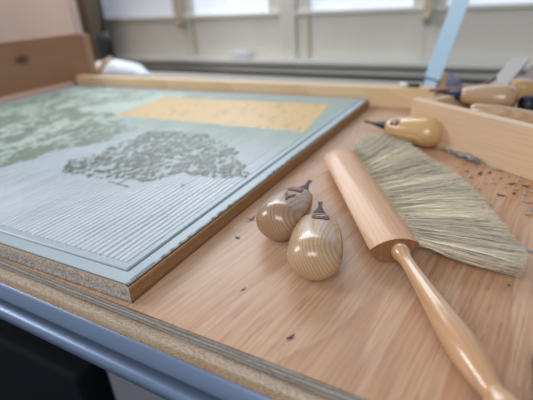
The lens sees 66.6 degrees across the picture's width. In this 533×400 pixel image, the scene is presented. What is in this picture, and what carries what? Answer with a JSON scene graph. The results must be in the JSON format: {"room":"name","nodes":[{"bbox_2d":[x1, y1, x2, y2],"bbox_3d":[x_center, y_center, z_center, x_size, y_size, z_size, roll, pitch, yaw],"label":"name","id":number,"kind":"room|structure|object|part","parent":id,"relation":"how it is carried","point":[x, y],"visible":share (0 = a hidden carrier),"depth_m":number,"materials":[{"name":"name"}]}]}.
{"room":"printmaking studio","nodes":[
{"label":"printmaking studio","id":0,"kind":"room"},
{"bbox_2d":[0,0,82,41],"bbox_3d":[-1.249,-0.847,1.536,1.396,2.400,0.035,10,30,25],"label":"wall","id":1,"kind":"structure","parent":0,"point":[19,19],"depth_m":1.37,"materials":[{"name":"paint"}]},
{"bbox_2d":[145,68,489,84],"bbox_3d":[0.122,-0.197,1.835,3.800,0.834,0.075,10,30,25],"label":"wall","id":2,"kind":"structure","parent":0,"point":[302,75],"depth_m":1.59,"materials":[{"name":"grey paint"}]},
{"bbox_2d":[101,0,187,55],"bbox_3d":[-0.711,-1.195,1.674,0.787,1.136,0.101,10,30,25],"label":"window","id":3,"kind":"structure","parent":2,"relation":"in","point":[134,27],"depth_m":1.81,"materials":[{"name":"beige paint"}]},
{"bbox_3d":[-0.709,-1.249,1.672,0.675,0.918,0.004,10,30,25],"label":"pane","id":4,"kind":"part","parent":3,"relation":"part of","materials":[{"name":"white"}]},
{"bbox_3d":[-0.699,-0.824,1.856,0.775,0.014,0.014,10,30,25],"label":"moulding","id":5,"kind":"part","parent":3,"relation":"part of","materials":[{"name":"beige paint"}]},
{"bbox_3d":[-0.359,-0.791,1.669,0.024,0.155,0.030,10,30,25],"label":"handle","id":6,"kind":"part","parent":3,"relation":"part of","materials":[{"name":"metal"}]},
{"bbox_2d":[183,0,280,57],"bbox_3d":[-0.162,-1.104,1.431,0.450,1.136,0.065,10,30,25],"label":"window","id":7,"kind":"structure","parent":2,"relation":"in","point":[214,28],"depth_m":1.62,"materials":[{"name":"beige paint"}]},
{"bbox_3d":[-0.303,-0.682,1.710,0.008,0.144,0.007,10,30,25],"label":"moulding","id":8,"kind":"part","parent":7,"relation":"part of","materials":[{"name":"beige"}]},
{"bbox_3d":[-0.163,-1.149,1.412,0.350,0.918,0.004,10,30,25],"label":"pane","id":9,"kind":"part","parent":7,"relation":"part of","materials":[{"name":"white"}]},
{"bbox_3d":[-0.152,-0.725,1.597,0.450,0.014,0.014,10,30,25],"label":"moulding","id":10,"kind":"part","parent":7,"relation":"part of","materials":[{"name":"beige paint"}]},
{"bbox_2d":[279,0,296,57],"bbox_3d":[0.070,-1.064,1.327,0.063,1.136,0.072,10,30,25],"label":"trim","id":11,"kind":"structure","parent":2,"relation":"attached to","point":[287,8],"depth_m":1.50,"materials":[{"name":"beige paint"}]},
{"bbox_2d":[115,55,532,70],"bbox_3d":[0.074,-0.552,1.596,3.700,0.018,0.155,10,30,25],"label":"trim","id":12,"kind":"structure","parent":2,"relation":"on","point":[386,63],"depth_m":1.46,"materials":[{"name":"beige paint"}]},
{"bbox_2d":[232,51,251,58],"bbox_3d":[-0.098,-0.577,1.614,0.070,0.026,0.038,10,30,25],"label":"box","id":13,"kind":"object","parent":12,"relation":"on","point":[236,54],"visible":1,"depth_m":1.60,"materials":[{"name":"white plastic"}]},
{"bbox_2d":[128,61,526,78],"bbox_3d":[0.071,-0.519,1.603,3.600,0.022,0.064,10,30,25],"label":"trim","id":14,"kind":"structure","parent":2,"relation":"attached to","point":[338,70],"depth_m":1.51,"materials":[{"name":"beige paint"}]},
{"bbox_2d":[295,0,433,59],"bbox_3d":[0.296,-1.011,1.196,0.467,1.136,0.101,10,30,25],"label":"window","id":15,"kind":"structure","parent":2,"relation":"in","point":[341,29],"depth_m":1.40,"materials":[{"name":"beige paint"}]},
{"bbox_3d":[0.155,-0.599,1.492,0.008,0.144,0.007,10,30,25],"label":"moulding","id":16,"kind":"part","parent":15,"relation":"part of","materials":[{"name":"beige"}]},
{"bbox_3d":[0.308,-0.641,1.377,0.455,0.014,0.014,10,30,25],"label":"moulding","id":17,"kind":"part","parent":15,"relation":"part of","materials":[{"name":"beige paint"}]},
{"bbox_3d":[0.298,-1.065,1.193,0.355,0.918,0.004,10,30,25],"label":"pane","id":18,"kind":"part","parent":15,"relation":"part of","materials":[{"name":"white"}]},
{"bbox_3d":[0.497,-0.570,1.265,0.016,0.015,0.019,10,30,25],"label":"handle knob","id":19,"kind":"part","parent":15,"relation":"part of","materials":[{"name":"gold metal"}]},
{"bbox_3d":[0.506,-0.634,1.258,0.024,0.155,0.030,10,30,25],"label":"handle","id":20,"kind":"part","parent":15,"relation":"part of","materials":[{"name":"gold metal"}]},
{"bbox_2d":[423,0,532,60],"bbox_3d":[0.852,-0.919,0.950,0.784,1.136,0.065,10,30,25],"label":"window","id":21,"kind":"structure","parent":2,"relation":"in","point":[489,30],"depth_m":1.24,"materials":[{"name":"beige paint"}]},
{"bbox_3d":[0.561,-0.525,1.299,0.008,0.144,0.007,10,30,25],"label":"moulding","id":22,"kind":"part","parent":21,"relation":"part of","materials":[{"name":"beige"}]},
{"bbox_3d":[0.861,-0.540,1.115,0.784,0.014,0.014,10,30,25],"label":"moulding","id":23,"kind":"part","parent":21,"relation":"part of","materials":[{"name":"beige paint"}]},
{"bbox_3d":[0.851,-0.965,0.930,0.684,0.918,0.004,10,30,25],"label":"pane","id":24,"kind":"part","parent":21,"relation":"part of","materials":[{"name":"white"}]},
{"bbox_3d":[-0.208,0.924,0.626,5.800,0.050,3.220,10,30,25],"label":"floor","id":25,"kind":"structure","parent":0,"visible":0},
{"bbox_2d":[0,318,115,399],"bbox_3d":[-0.410,0.413,1.008,0.450,0.540,0.370,10,30,25],"label":"case","id":26,"kind":"object","parent":25,"relation":"on","point":[32,367],"visible":0.18,"depth_m":0.71,"materials":[{"name":"black plastic"}]},
{"bbox_2d":[76,0,107,61],"bbox_3d":[-0.837,-0.851,1.720,0.275,2.199,0.090,10,30,25],"label":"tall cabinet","id":27,"kind":"object","parent":25,"relation":"on","point":[88,10],"visible":0.02,"depth_m":1.69,"materials":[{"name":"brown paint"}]},
{"bbox_2d":[107,371,164,399],"bbox_3d":[0.075,0.431,0.783,0.470,0.660,0.462,10,30,25],"label":"drawer unit","id":28,"kind":"object","parent":25,"relation":"on","point":[123,389],"visible":0.06,"depth_m":0.58,"materials":[{"name":"grey metal"}]},
{"bbox_2d":[0,71,474,399],"bbox_3d":[-0.129,0.260,0.891,2.300,0.890,0.839,10,30,25],"label":"workbench","id":29,"kind":"object","parent":25,"relation":"on","point":[169,367],"visible":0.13,"depth_m":0.28,"materials":[{"name":"blue metal"}]},
{"bbox_2d":[96,0,115,59],"bbox_3d":[-0.453,-0.546,1.069,0.060,0.420,0.045,10,30,25],"label":"clamp","id":30,"kind":"object","parent":29,"relation":"on","point":[104,42],"visible":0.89,"depth_m":1.11,"materials":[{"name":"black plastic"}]},
{"bbox_3d":[-0.457,-0.595,1.059,0.018,0.323,0.038,-11,28,-15],"label":"rod","id":31,"kind":"part","parent":30,"relation":"part of","materials":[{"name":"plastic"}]},
{"bbox_3d":[-0.448,-0.435,1.122,0.054,0.054,0.023,10,30,25],"label":"knob","id":32,"kind":"part","parent":30,"relation":"part of","materials":[{"name":"black plastic"}]},
{"bbox_2d":[95,56,151,76],"bbox_3d":[-0.391,-0.330,1.027,0.230,0.066,0.115,10,30,25],"label":"plastic bag","id":33,"kind":"object","parent":29,"relation":"on","point":[109,66],"visible":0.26,"depth_m":0.99,"materials":[{"name":"beige plastic"}]},
{"bbox_3d":[-0.324,0.062,0.404,2.301,0.039,0.031,11,30,26],"label":"rail","id":34,"kind":"part","parent":29,"relation":"part of","materials":[{"name":"blue metal"}]},
{"bbox_2d":[0,33,532,399],"bbox_3d":[-0.010,-0.110,0.479,1.260,0.127,0.587,10,30,25],"label":"wooden board","id":35,"kind":"object","parent":29,"relation":"on","point":[363,331],"visible":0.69,"depth_m":0.26,"materials":[{"name":"brown wood"}]},
{"bbox_3d":[-0.524,-0.234,0.772,0.020,0.117,0.440,10,30,25],"label":"panel","id":36,"kind":"part","parent":35,"relation":"part of","materials":[{"name":"brown wood"}]},
{"bbox_3d":[-0.419,-0.329,0.955,0.020,0.114,0.022,10,30,25],"label":"corner post","id":37,"kind":"part","parent":35,"relation":"part of","materials":[{"name":"brown wood"}]},
{"bbox_2d":[0,85,368,303],"bbox_3d":[-0.245,-0.100,0.589,0.663,0.014,0.526,10,30,25],"label":"block","id":38,"kind":"object","parent":35,"relation":"on","point":[93,196],"visible":1,"depth_m":0.43,"materials":[{"name":"blue wood"}]},
{"bbox_2d":[256,179,312,240],"bbox_3d":[0.022,0.002,0.336,0.038,0.033,0.090,9,30,23],"label":"palm gouge","id":39,"kind":"object","parent":35,"relation":"on","point":[276,219],"visible":0.96,"depth_m":0.30,"materials":[{"name":"brown wood"}]},
{"bbox_3d":[0.034,-0.011,0.359,0.015,0.008,0.031,9,30,23],"label":"blade","id":40,"kind":"part","parent":39,"relation":"part of","materials":[{"name":"black metal"}]},
{"bbox_2d":[287,201,342,280],"bbox_3d":[0.037,0.023,0.293,0.038,0.032,0.090,2,28,10],"label":"palm gouge","id":41,"kind":"object","parent":35,"relation":"on","point":[315,245],"visible":1,"depth_m":0.26,"materials":[{"name":"brown wood"}]},
{"bbox_3d":[0.042,0.009,0.318,0.015,0.008,0.031,2,28,10],"label":"blade","id":42,"kind":"part","parent":41,"relation":"part of","materials":[{"name":"black metal"}]},
{"bbox_2d":[364,116,442,146],"bbox_3d":[0.164,-0.088,0.496,0.099,0.035,0.041,19,34,37],"label":"palm gouge","id":43,"kind":"object","parent":35,"relation":"on","point":[421,131],"visible":1,"depth_m":0.47,"materials":[{"name":"yellow wood"}]},
{"bbox_3d":[0.140,-0.097,0.515,0.034,0.009,0.017,19,34,37],"label":"blade","id":44,"kind":"part","parent":43,"relation":"part of","materials":[{"name":"black metal"}]},
{"bbox_2d":[399,82,419,87],"bbox_3d":[0.221,-0.177,0.625,0.030,0.007,0.007,16,32,33],"label":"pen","id":45,"kind":"object","parent":35,"relation":"on","point":[402,84],"visible":1,"depth_m":0.62,"materials":[{"name":"white plastic"}]},
{"bbox_2d":[324,132,529,399],"bbox_3d":[0.126,0.006,0.329,0.119,0.019,0.399,-4,27,-1],"label":"brush","id":46,"kind":"object","parent":35,"relation":"on","point":[399,200],"visible":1,"depth_m":0.30,"materials":[{"name":"brown wood"}]},
{"bbox_3d":[0.095,0.064,0.215,0.016,0.016,0.146,-4,27,-2],"label":"handle","id":47,"kind":"part","parent":46,"relation":"part of","materials":[{"name":"brown wood"}]},
{"bbox_2d":[456,151,470,156],"bbox_3d":[0.214,-0.049,0.442,0.006,0.002,0.018,-15,29,-23],"label":"chip","id":48,"kind":"object","parent":35,"relation":"on","point":[459,153],"visible":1,"depth_m":0.44,"materials":[{"name":"grey"}]},
{"bbox_2d":[410,95,532,180],"bbox_3d":[0.385,-0.067,0.415,0.282,0.049,0.360,-15,29,-22],"label":"box","id":49,"kind":"object","parent":35,"relation":"on","point":[503,143],"visible":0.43,"depth_m":0.42,"materials":[{"name":"brown wood"}]},
{"bbox_3d":[0.307,-0.132,0.556,0.257,0.046,0.012,-15,29,-22],"label":"panel","id":50,"kind":"part","parent":49,"relation":"part of","materials":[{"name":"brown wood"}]},
{"bbox_2d":[429,76,496,91],"bbox_3d":[0.255,-0.147,0.520,0.088,0.015,0.020,-4,27,-2],"label":"wooden rod","id":51,"kind":"object","parent":49,"relation":"on","point":[495,77],"visible":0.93,"depth_m":0.52,"materials":[{"name":"brown wood"}]},
{"bbox_2d":[436,84,517,106],"bbox_3d":[0.260,-0.130,0.506,0.093,0.032,0.039,15,32,32],"label":"palm gouge","id":52,"kind":"object","parent":49,"relation":"in","point":[496,94],"visible":0.88,"depth_m":0.48,"materials":[{"name":"brown wood"}]},
{"bbox_3d":[0.235,-0.138,0.522,0.032,0.014,0.027,17,33,31],"label":"blade","id":53,"kind":"part","parent":52,"relation":"part of","materials":[{"name":"black metal"}]},
{"bbox_2d":[470,103,532,123],"bbox_3d":[0.308,-0.076,0.416,0.020,0.020,0.200,-23,33,-34],"label":"chisel","id":54,"kind":"object","parent":49,"relation":"in","point":[524,115],"visible":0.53,"depth_m":0.45,"materials":[{"name":"brown wood"}]},
{"bbox_2d":[490,57,529,83],"bbox_3d":[0.342,-0.180,0.569,0.022,0.023,0.104,19,34,37],"label":"scraper","id":55,"kind":"object","parent":49,"relation":"on","point":[515,65],"visible":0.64,"depth_m":0.56,"materials":[{"name":"grey metal"}]},
{"bbox_2d":[509,78,532,100],"bbox_3d":[0.374,-0.152,0.548,0.113,0.029,0.029,-6,27,-5],"label":"tool","id":56,"kind":"object","parent":49,"relation":"in","point":[524,86],"visible":0.38,"depth_m":0.53,"materials":[{"name":"yellow wood"}]},
{"bbox_2d":[517,95,532,110],"bbox_3d":[0.374,-0.108,0.467,0.150,0.026,0.026,2,27,11],"label":"knife","id":57,"kind":"object","parent":49,"relation":"in","point":[526,101],"visible":0.73,"depth_m":0.47,"materials":[{"name":"black plastic"}]},
{"bbox_2d":[522,66,532,79],"bbox_3d":[0.392,-0.174,0.553,0.062,0.015,0.084,20,35,38],"label":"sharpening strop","id":58,"kind":"object","parent":49,"relation":"in","point":[529,74],"visible":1,"depth_m":0.56,"materials":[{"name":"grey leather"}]},
{"bbox_2d":[421,73,462,92],"bbox_3d":[0.337,-0.227,0.779,0.075,0.032,0.063,10,30,25],"label":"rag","id":59,"kind":"object","parent":29,"relation":"on","point":[452,81],"visible":0.22,"depth_m":0.76,"materials":[{"name":"blue fabric"}]},
{"bbox_2d":[437,72,447,95],"bbox_3d":[0.321,-0.211,0.740,0.012,0.040,0.012,10,30,25],"label":"wooden block","id":60,"kind":"object","parent":29,"relation":"on","point":[443,80],"visible":0.8,"depth_m":0.73,"materials":[{"name":"beige wood"}]},
{"bbox_2d":[423,0,469,86],"bbox_3d":[0.329,-0.349,0.668,0.106,0.355,0.016,-1,27,4],"label":"metal bar","id":61,"kind":"object","parent":29,"relation":"on","point":[457,9],"visible":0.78,"depth_m":0.70,"materials":[{"name":"blue metal"}]}
]}

